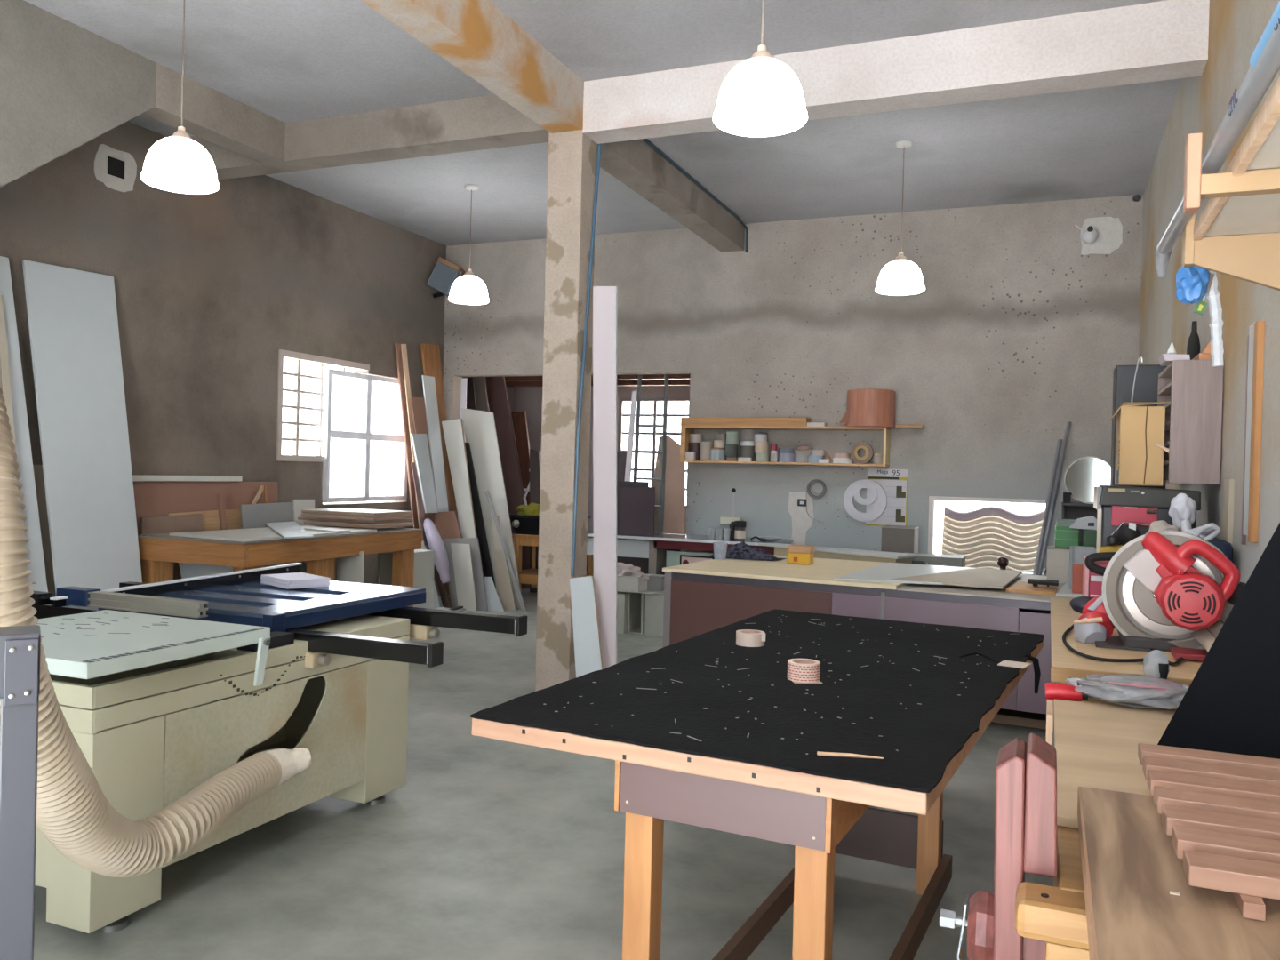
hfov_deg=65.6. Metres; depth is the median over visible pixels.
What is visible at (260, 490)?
stick
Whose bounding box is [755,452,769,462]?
paint can
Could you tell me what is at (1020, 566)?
sheet
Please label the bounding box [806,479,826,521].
coil
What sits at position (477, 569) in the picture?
leaning board
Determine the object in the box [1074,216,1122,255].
security camera
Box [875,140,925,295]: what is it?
pendant lamp
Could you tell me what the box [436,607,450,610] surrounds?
slab
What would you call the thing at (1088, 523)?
meter
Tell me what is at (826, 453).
strap
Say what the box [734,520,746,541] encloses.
jar
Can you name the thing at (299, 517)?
board
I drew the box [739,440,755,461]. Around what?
paint can
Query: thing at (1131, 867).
board
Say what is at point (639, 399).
ladder
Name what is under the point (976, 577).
board
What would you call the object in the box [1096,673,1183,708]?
bag
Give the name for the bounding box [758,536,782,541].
soap dish
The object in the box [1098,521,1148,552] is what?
grinder
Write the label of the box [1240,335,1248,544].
batten
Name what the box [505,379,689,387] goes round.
trim
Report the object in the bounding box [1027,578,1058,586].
clamp
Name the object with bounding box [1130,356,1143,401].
wire hook
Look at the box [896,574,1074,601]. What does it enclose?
countertop
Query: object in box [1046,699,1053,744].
board
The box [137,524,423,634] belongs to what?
wooden bench
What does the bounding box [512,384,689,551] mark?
wall
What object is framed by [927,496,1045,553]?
window
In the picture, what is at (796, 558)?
tub
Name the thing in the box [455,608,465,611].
metal strip
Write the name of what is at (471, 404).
leaning board
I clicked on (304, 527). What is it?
board
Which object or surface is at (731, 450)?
paint can
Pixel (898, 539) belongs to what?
bin
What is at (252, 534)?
board
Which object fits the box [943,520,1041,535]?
sheet
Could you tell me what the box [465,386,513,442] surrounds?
wall
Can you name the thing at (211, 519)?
plywood offcut
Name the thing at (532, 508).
cloth bundle
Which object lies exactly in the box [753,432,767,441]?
paint can
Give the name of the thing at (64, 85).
beam
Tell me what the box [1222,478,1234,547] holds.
batten
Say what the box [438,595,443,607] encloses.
slab
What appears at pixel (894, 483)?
wall calendar
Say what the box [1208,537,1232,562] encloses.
case
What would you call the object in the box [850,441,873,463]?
tape roll
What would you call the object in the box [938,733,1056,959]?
bench vise
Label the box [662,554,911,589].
countertop
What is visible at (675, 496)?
leaning board
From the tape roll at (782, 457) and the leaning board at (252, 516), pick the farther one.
the tape roll at (782, 457)
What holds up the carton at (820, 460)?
on the wall shelf at (685, 430)
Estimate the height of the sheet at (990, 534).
0.144 m
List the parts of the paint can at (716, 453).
lid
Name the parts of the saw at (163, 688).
cross rail, panel, leg, panel, aluminium rail, square rail, leg, folding arm, panel, panel, square rail, clamp knob, panel, leg, clamp knob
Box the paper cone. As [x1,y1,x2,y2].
[1166,343,1176,353]
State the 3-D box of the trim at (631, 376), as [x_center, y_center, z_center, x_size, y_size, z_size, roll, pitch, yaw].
[-0.292,-1.319,12.272,4.450,0.160,0.070,2,1,22]
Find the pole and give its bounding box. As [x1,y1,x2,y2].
[624,391,637,480]
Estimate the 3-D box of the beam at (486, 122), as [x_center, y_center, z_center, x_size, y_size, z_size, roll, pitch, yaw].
[-1.455,-2.471,6.999,2.450,0.280,0.230,2,1,22]
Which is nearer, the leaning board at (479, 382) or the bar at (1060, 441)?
the bar at (1060, 441)
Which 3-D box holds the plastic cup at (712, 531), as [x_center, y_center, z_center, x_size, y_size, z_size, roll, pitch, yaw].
[0.683,0.512,9.396,0.068,0.110,0.068,2,1,22]
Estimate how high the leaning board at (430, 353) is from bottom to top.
2.852 m
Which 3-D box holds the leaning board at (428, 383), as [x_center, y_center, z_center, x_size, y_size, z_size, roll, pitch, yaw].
[-2.221,-0.382,10.774,0.168,1.484,0.331,2,1,22]
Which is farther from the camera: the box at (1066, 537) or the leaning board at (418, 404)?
the leaning board at (418, 404)
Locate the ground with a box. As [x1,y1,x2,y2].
[322,496,1043,554]
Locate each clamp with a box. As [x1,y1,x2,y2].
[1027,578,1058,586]
[1045,681,1103,701]
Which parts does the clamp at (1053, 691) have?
handle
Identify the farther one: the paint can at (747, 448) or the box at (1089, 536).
the paint can at (747, 448)
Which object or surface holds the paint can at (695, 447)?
on the wall shelf at (685, 430)
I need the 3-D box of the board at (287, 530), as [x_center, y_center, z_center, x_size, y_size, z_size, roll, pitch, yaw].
[-2.796,0.387,7.849,0.256,0.012,1.940,1,1,-23]
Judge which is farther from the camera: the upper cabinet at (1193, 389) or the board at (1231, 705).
the upper cabinet at (1193, 389)
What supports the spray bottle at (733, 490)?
on the workbench
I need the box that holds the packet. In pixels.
[1193,296,1207,315]
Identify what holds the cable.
on the workbench
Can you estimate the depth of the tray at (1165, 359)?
4.43 m
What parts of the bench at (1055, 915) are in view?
bench frame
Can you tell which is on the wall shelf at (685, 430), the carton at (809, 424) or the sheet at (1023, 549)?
the carton at (809, 424)
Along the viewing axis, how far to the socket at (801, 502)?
9.73 m
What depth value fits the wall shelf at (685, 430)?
9.59 m
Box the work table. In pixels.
[470,608,1043,959]
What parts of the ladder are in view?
rail, rail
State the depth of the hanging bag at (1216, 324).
2.42 m
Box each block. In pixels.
[1072,563,1083,593]
[1192,352,1211,359]
[1201,341,1211,353]
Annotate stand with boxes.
[512,533,593,589]
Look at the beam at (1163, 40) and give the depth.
5.58 m
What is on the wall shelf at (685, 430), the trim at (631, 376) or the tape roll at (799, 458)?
the tape roll at (799, 458)
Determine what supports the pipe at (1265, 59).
on the wall rack at (1244, 198)
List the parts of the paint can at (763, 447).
lid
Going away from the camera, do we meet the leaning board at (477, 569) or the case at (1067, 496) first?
the case at (1067, 496)
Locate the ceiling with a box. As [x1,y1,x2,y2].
[24,0,1182,246]
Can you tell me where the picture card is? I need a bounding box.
[680,554,714,564]
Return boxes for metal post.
[0,624,40,959]
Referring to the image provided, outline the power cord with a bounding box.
[1062,624,1183,665]
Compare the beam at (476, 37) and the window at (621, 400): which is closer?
the beam at (476, 37)
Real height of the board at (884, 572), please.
0.012 m
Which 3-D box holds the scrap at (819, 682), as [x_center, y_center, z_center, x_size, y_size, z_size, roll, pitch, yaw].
[0.521,0.634,3.130,0.090,0.002,0.080,1,1,-6]
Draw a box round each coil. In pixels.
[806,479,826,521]
[843,479,887,521]
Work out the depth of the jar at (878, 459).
9.26 m
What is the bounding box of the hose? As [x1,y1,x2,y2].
[0,385,311,877]
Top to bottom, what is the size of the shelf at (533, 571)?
0.020 m
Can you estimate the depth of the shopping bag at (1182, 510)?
4.02 m
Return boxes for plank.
[680,416,810,426]
[844,424,924,428]
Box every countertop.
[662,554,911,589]
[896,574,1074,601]
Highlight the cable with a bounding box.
[750,536,766,541]
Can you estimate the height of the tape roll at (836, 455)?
0.045 m
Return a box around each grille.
[281,360,345,455]
[427,263,456,292]
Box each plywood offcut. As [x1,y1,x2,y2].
[140,513,203,580]
[166,508,241,530]
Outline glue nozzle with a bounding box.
[1156,662,1168,679]
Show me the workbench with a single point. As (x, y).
(652, 553)
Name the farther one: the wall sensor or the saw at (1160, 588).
the wall sensor
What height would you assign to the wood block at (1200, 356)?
0.033 m
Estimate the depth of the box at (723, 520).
9.97 m
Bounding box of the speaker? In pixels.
[426,256,464,297]
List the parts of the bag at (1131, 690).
saw blade, saw blade, saw blade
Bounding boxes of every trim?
[504,374,690,381]
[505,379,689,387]
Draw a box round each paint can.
[688,442,700,460]
[689,433,702,442]
[699,441,713,460]
[710,447,726,461]
[713,440,725,447]
[716,433,726,439]
[724,444,737,457]
[726,431,738,444]
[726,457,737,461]
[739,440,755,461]
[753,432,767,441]
[754,441,768,453]
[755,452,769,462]
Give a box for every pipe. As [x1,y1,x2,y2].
[570,143,601,575]
[641,138,748,252]
[1154,0,1279,277]
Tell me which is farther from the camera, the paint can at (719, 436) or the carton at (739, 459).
the paint can at (719, 436)
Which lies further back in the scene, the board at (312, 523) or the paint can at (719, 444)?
the paint can at (719, 444)
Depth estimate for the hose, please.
2.58 m
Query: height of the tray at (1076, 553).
0.283 m
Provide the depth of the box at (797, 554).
7.50 m
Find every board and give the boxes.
[0,256,47,591]
[0,294,18,480]
[22,259,142,593]
[32,464,55,597]
[132,474,278,535]
[168,525,376,542]
[178,562,232,578]
[240,502,293,528]
[264,521,313,538]
[264,561,296,567]
[292,499,314,562]
[297,516,412,523]
[298,560,306,573]
[300,512,411,519]
[301,507,412,516]
[301,526,350,532]
[304,520,413,527]
[336,551,364,583]
[394,343,418,528]
[400,344,423,541]
[410,397,450,602]
[410,433,438,512]
[410,462,439,597]
[419,540,440,608]
[420,343,456,516]
[421,375,448,511]
[433,565,451,607]
[434,511,462,543]
[441,418,477,537]
[443,537,487,611]
[450,543,477,611]
[457,378,467,535]
[460,408,521,608]
[462,376,486,576]
[464,442,495,588]
[472,376,488,411]
[483,576,503,611]
[484,490,527,612]
[485,376,529,588]
[490,515,516,610]
[511,411,529,504]
[529,448,540,592]
[569,576,603,677]
[592,286,616,669]
[616,451,626,480]
[616,480,648,530]
[619,487,655,534]
[652,435,668,531]
[663,435,685,534]
[833,562,974,584]
[889,568,1022,589]
[1006,581,1057,596]
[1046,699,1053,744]
[1053,699,1175,828]
[1056,581,1082,597]
[1077,786,1279,959]
[1157,522,1279,759]
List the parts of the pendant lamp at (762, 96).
lamp shade, cord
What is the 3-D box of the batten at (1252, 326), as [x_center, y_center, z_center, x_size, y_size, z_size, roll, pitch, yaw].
[2.257,-0.186,3.667,0.017,0.780,0.100,2,1,22]
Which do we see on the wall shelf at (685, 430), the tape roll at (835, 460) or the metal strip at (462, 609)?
the tape roll at (835, 460)
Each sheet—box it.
[940,553,1035,569]
[941,536,1039,552]
[941,542,1037,558]
[941,547,1036,564]
[942,526,1040,541]
[942,531,1044,546]
[943,514,1043,529]
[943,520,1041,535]
[944,504,1045,524]
[965,560,1033,572]
[977,565,999,569]
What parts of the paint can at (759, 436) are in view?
lid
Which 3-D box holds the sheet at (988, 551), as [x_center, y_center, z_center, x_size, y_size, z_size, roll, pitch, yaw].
[3.804,0.749,10.123,1.330,0.144,0.900,2,1,22]
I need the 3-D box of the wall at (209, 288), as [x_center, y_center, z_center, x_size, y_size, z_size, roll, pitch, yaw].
[-4.631,-0.675,5.811,0.180,4.010,12.020,2,1,22]
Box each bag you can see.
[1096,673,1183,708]
[1145,493,1220,541]
[1175,265,1209,303]
[1206,270,1223,367]
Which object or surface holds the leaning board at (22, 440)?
on the floor
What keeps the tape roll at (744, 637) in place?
on the work table
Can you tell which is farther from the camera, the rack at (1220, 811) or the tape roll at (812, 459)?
the tape roll at (812, 459)
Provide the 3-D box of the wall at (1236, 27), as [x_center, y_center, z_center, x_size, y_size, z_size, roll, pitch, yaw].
[2.112,-0.479,3.035,0.180,4.010,12.020,2,1,22]
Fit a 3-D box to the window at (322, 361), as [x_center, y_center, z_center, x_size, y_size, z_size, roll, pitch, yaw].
[-3.053,-0.674,9.519,0.115,1.000,1.280,2,1,22]
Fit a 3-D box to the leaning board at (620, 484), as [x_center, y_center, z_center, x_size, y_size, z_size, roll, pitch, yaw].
[-0.118,0.708,10.568,0.400,1.390,0.058,2,1,22]
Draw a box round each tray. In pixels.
[1068,545,1095,589]
[1070,545,1095,565]
[1158,353,1190,365]
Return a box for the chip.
[1169,891,1179,895]
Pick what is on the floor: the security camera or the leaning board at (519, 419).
the leaning board at (519, 419)
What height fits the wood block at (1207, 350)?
0.052 m
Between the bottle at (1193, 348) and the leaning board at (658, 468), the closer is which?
the bottle at (1193, 348)
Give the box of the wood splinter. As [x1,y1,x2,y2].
[816,751,883,759]
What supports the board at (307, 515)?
on the board at (299, 517)
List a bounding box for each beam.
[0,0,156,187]
[141,63,304,172]
[190,136,284,180]
[284,94,548,169]
[360,0,583,133]
[582,0,1209,143]
[596,138,744,252]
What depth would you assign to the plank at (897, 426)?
9.23 m
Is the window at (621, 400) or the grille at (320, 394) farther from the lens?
the window at (621, 400)
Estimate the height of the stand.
0.729 m
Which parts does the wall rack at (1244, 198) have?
bracket arm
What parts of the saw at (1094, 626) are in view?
handle, sole plate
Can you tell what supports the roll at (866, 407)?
on the wall shelf at (685, 430)
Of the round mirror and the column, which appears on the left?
the column
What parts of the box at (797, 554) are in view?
lid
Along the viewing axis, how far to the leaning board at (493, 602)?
10.38 m
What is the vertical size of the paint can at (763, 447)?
0.110 m
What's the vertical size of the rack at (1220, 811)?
0.048 m
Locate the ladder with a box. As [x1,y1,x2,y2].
[632,374,668,533]
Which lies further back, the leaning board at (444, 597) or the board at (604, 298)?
the leaning board at (444, 597)
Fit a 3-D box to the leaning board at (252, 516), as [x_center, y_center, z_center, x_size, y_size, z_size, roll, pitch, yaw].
[-3.200,0.769,8.631,0.043,1.144,0.728,2,1,22]
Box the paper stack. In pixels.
[260,572,331,589]
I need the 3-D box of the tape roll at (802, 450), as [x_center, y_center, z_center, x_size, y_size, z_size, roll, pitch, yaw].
[1.573,-0.286,9.563,0.180,0.109,0.186,2,1,22]
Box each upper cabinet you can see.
[1110,364,1167,488]
[1157,359,1223,484]
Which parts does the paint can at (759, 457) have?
lid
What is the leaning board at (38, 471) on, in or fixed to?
on the floor
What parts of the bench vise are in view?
screw rod, washer plate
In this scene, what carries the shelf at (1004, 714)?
attached to the base cabinet at (703, 596)
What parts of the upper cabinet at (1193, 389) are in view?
panel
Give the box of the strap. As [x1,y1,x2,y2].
[823,449,832,462]
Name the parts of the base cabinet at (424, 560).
panel, panel, panel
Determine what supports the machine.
on the floor
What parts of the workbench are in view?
drawer, knee panel, panel, door, red rail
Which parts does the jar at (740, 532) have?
lid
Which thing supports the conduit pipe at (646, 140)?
attached to the wall at (1014, 334)
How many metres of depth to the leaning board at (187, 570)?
7.46 m
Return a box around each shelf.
[519,568,590,575]
[680,425,890,466]
[996,684,1046,719]
[1060,502,1097,546]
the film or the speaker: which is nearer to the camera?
the film
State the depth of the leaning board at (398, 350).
10.46 m
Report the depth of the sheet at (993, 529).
9.89 m
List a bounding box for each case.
[1063,492,1071,503]
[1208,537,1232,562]
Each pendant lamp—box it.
[140,0,219,193]
[448,184,488,304]
[712,0,807,136]
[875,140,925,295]
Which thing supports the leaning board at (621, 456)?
on the floor
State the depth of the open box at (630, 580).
9.18 m
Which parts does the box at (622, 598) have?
lid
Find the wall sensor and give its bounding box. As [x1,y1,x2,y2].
[1132,194,1141,201]
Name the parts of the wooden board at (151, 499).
strip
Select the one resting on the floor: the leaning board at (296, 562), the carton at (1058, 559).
the leaning board at (296, 562)
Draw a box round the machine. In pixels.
[907,552,965,567]
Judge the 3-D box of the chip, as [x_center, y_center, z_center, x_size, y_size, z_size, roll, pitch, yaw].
[0.737,0.570,1.368,0.012,0.002,0.006,2,1,22]
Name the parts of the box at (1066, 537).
lid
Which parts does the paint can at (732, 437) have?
lid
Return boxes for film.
[423,518,449,583]
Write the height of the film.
0.657 m
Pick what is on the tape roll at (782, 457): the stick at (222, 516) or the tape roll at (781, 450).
the tape roll at (781, 450)
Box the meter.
[1069,515,1096,530]
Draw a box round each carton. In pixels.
[685,451,695,460]
[737,457,751,461]
[807,422,826,426]
[818,459,830,463]
[1046,545,1069,583]
[1082,552,1116,598]
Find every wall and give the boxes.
[0,120,446,583]
[373,194,1143,575]
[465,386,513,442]
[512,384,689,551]
[1138,0,1279,583]
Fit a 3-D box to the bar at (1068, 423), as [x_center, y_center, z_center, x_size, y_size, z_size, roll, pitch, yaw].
[3.521,0.493,8.586,0.704,2.029,0.032,1,1,-40]
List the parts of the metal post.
gusset plate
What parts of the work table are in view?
leg, leg, leg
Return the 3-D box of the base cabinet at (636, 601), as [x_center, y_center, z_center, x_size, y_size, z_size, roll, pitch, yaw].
[0.014,1.234,9.293,0.150,0.365,0.300,2,1,22]
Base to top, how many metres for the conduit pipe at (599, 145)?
2.888 m
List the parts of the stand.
leg, rail, rail, leg, leg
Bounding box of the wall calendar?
[865,468,908,526]
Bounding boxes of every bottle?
[729,488,735,540]
[770,444,776,462]
[772,453,777,462]
[1186,320,1199,359]
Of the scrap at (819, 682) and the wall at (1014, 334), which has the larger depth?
the wall at (1014, 334)
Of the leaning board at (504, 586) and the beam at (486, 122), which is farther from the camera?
the leaning board at (504, 586)
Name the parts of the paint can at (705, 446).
lid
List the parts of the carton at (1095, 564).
carry handle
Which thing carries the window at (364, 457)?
in the wall at (209, 288)
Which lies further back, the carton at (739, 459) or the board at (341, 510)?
the carton at (739, 459)
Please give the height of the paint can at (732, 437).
0.125 m
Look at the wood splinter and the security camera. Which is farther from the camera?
the security camera
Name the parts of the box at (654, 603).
lid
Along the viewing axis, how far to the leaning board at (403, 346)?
10.45 m
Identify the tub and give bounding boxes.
[787,552,813,565]
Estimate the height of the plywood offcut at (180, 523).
1.068 m
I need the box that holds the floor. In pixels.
[33,587,1054,959]
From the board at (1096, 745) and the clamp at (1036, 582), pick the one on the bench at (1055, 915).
the board at (1096, 745)
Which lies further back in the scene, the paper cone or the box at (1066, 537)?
the box at (1066, 537)
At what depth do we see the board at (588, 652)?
6.02 m
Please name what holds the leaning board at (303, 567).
on the floor
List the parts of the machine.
vent panel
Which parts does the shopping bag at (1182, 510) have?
handle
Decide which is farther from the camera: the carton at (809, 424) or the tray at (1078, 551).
the carton at (809, 424)
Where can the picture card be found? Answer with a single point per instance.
(684, 559)
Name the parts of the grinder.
tripod rod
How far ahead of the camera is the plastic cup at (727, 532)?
9.31 m
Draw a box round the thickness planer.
[1093,484,1200,552]
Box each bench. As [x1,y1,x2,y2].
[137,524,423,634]
[1014,699,1175,959]
[1050,597,1202,709]
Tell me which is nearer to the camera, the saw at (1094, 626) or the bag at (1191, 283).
the bag at (1191, 283)
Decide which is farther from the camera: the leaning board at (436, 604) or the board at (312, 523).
the leaning board at (436, 604)
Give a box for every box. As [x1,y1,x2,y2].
[94,144,136,191]
[616,562,664,593]
[616,592,628,633]
[644,591,663,635]
[720,516,742,524]
[787,544,815,565]
[1054,519,1079,548]
[1082,528,1096,548]
[1109,401,1168,486]
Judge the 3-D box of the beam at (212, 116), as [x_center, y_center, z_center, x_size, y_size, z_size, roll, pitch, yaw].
[-2.899,-2.508,6.971,0.200,0.280,1.380,2,1,22]
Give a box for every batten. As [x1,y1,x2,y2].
[1191,628,1215,651]
[1208,620,1223,637]
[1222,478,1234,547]
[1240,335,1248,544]
[1242,321,1255,535]
[1248,320,1264,543]
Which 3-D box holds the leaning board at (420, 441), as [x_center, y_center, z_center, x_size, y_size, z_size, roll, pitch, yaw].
[-2.277,-0.069,10.499,0.104,0.845,0.381,2,1,22]
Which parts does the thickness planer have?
plate, red panel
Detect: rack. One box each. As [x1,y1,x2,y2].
[1137,743,1279,920]
[1182,76,1279,290]
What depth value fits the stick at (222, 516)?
8.09 m
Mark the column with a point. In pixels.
(572, 165)
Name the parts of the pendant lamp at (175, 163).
lamp shade, cord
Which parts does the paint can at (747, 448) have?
lid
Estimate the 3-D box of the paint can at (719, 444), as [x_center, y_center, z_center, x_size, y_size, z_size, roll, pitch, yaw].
[0.792,-0.358,9.872,0.117,0.075,0.116,2,1,22]
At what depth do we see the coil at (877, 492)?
9.46 m
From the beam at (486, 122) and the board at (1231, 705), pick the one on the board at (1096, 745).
the board at (1231, 705)
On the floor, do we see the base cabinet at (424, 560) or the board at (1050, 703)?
the base cabinet at (424, 560)
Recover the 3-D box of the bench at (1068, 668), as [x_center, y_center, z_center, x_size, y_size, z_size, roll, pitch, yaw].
[1.969,1.055,3.922,0.668,0.920,2.045,2,1,22]
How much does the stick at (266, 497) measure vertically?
1.293 m
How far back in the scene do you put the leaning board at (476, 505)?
10.71 m
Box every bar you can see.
[1032,439,1062,575]
[1037,421,1071,575]
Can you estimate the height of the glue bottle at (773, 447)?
0.170 m
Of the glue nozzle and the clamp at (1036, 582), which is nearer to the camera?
the glue nozzle
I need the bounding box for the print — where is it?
[1115,470,1118,483]
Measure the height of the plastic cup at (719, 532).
0.110 m
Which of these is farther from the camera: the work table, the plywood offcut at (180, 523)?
the plywood offcut at (180, 523)
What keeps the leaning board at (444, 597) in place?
on the floor
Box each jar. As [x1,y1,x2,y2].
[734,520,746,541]
[873,453,883,463]
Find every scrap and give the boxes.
[792,680,822,683]
[997,660,1031,668]
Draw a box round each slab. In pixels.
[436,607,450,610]
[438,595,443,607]
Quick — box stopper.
[997,557,1008,569]
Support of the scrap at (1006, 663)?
on the work table
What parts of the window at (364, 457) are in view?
pane, pane, pane, pane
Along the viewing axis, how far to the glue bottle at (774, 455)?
9.59 m
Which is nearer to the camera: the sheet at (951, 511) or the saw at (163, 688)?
the saw at (163, 688)
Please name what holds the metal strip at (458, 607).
on the metal strip
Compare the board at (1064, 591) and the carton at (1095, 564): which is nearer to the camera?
the carton at (1095, 564)
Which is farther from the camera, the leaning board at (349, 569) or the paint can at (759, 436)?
the paint can at (759, 436)
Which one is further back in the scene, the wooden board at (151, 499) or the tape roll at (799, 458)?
the tape roll at (799, 458)
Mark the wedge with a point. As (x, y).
(1160, 446)
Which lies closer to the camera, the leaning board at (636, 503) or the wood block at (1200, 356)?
the wood block at (1200, 356)
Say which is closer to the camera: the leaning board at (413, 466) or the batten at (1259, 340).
the batten at (1259, 340)
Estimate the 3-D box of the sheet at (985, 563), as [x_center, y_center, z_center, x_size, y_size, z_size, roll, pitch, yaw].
[3.785,0.858,10.083,1.330,0.144,0.900,2,1,22]
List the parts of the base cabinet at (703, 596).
panel, panel, under rail, panel, panel, panel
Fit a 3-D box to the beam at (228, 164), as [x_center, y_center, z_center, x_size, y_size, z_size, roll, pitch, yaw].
[-3.198,-2.522,7.716,0.920,0.280,0.230,2,1,22]
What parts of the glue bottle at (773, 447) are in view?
lid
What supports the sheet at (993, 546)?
on the sheet at (988, 551)
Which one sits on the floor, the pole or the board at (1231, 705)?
the pole
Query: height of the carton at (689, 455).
0.085 m
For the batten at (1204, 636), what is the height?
0.084 m
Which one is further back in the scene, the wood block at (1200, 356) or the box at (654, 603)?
the box at (654, 603)
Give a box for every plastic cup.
[708,528,715,540]
[716,528,723,540]
[723,528,730,540]
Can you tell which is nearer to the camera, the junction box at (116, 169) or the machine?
the junction box at (116, 169)
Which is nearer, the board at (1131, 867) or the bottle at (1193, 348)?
the board at (1131, 867)
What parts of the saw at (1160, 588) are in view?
arm, blade, trim, handle, lock knob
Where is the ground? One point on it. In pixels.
(940, 508)
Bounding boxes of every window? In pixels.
[275,349,369,462]
[322,368,407,503]
[617,397,689,509]
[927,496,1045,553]
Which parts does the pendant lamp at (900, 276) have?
lamp shade, cord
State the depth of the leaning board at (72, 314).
6.82 m
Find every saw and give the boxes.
[30,562,527,933]
[508,512,591,535]
[1069,594,1150,651]
[1101,530,1245,661]
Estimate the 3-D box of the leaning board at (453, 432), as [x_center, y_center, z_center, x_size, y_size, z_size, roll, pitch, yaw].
[-1.886,0.347,10.688,0.728,2.022,0.098,2,1,39]
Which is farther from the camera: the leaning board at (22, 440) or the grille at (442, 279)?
the grille at (442, 279)
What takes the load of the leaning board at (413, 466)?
on the floor
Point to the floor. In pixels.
(488, 849)
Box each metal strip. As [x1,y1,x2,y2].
[449,606,463,610]
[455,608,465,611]
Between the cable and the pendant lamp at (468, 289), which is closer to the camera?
the pendant lamp at (468, 289)
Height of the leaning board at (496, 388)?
2.699 m
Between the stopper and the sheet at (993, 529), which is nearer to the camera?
the stopper
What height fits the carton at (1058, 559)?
0.231 m
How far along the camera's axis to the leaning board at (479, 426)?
10.86 m
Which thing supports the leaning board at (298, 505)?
on the floor
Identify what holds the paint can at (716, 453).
on the wall shelf at (685, 430)
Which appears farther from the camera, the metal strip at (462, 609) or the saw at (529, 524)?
the saw at (529, 524)
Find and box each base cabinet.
[377,549,434,624]
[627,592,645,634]
[662,554,1074,730]
[757,543,916,563]
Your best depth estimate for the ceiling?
6.82 m
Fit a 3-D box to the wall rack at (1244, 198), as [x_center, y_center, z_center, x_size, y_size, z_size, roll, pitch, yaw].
[1.123,-0.495,1.485,0.470,0.300,1.800,2,1,22]
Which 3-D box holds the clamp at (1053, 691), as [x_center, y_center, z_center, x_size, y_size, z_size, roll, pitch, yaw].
[1.271,0.612,2.850,0.202,0.064,0.054,2,1,22]
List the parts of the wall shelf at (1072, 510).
panel, shelf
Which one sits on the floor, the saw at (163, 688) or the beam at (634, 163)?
the saw at (163, 688)
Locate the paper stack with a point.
(295, 580)
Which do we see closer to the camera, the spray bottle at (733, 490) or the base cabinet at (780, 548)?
the base cabinet at (780, 548)
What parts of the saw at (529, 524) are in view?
guide knob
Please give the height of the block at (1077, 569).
0.187 m
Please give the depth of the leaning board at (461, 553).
10.39 m
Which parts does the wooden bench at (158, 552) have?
leg, leg, leg, leg, leg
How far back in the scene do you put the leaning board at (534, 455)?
12.06 m
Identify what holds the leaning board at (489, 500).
on the floor
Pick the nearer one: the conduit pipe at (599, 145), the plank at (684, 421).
the conduit pipe at (599, 145)
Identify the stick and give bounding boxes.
[216,494,227,529]
[240,485,263,524]
[264,485,268,503]
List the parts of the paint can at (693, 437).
lid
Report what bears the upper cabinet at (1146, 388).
attached to the wall at (1236, 27)
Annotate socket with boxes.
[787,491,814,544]
[797,498,806,506]
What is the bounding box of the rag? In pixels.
[704,541,784,560]
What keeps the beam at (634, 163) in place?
attached to the wall at (1014, 334)
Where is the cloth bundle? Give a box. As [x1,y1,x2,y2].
[516,502,539,515]
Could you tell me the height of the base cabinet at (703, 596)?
0.825 m
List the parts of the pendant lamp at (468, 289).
lamp shade, cord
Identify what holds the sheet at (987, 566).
on the sheet
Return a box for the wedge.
[1152,442,1169,452]
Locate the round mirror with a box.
[1064,456,1111,503]
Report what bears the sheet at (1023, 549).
on the sheet at (993, 546)
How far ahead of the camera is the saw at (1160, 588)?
3.38 m
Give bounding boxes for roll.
[736,629,765,647]
[778,453,795,462]
[779,448,794,453]
[787,658,820,682]
[793,445,812,455]
[795,454,807,463]
[808,455,823,463]
[811,449,825,455]
[832,457,852,463]
[833,453,850,457]
[839,388,895,428]
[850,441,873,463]
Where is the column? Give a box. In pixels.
[535,129,597,691]
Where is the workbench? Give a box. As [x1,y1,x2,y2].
[586,530,793,575]
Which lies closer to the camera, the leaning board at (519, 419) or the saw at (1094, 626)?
the saw at (1094, 626)
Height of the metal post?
1.215 m
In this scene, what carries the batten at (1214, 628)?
on the saw at (1160, 588)
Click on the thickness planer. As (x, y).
(1115, 505)
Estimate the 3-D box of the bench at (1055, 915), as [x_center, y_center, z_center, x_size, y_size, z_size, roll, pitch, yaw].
[1.195,1.080,2.113,0.720,0.862,1.580,2,1,22]
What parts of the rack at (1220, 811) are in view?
cross rail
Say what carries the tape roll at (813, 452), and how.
on the tape roll at (812, 459)
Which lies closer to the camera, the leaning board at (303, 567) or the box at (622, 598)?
the leaning board at (303, 567)
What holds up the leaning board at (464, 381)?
on the floor
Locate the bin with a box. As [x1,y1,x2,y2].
[880,524,919,552]

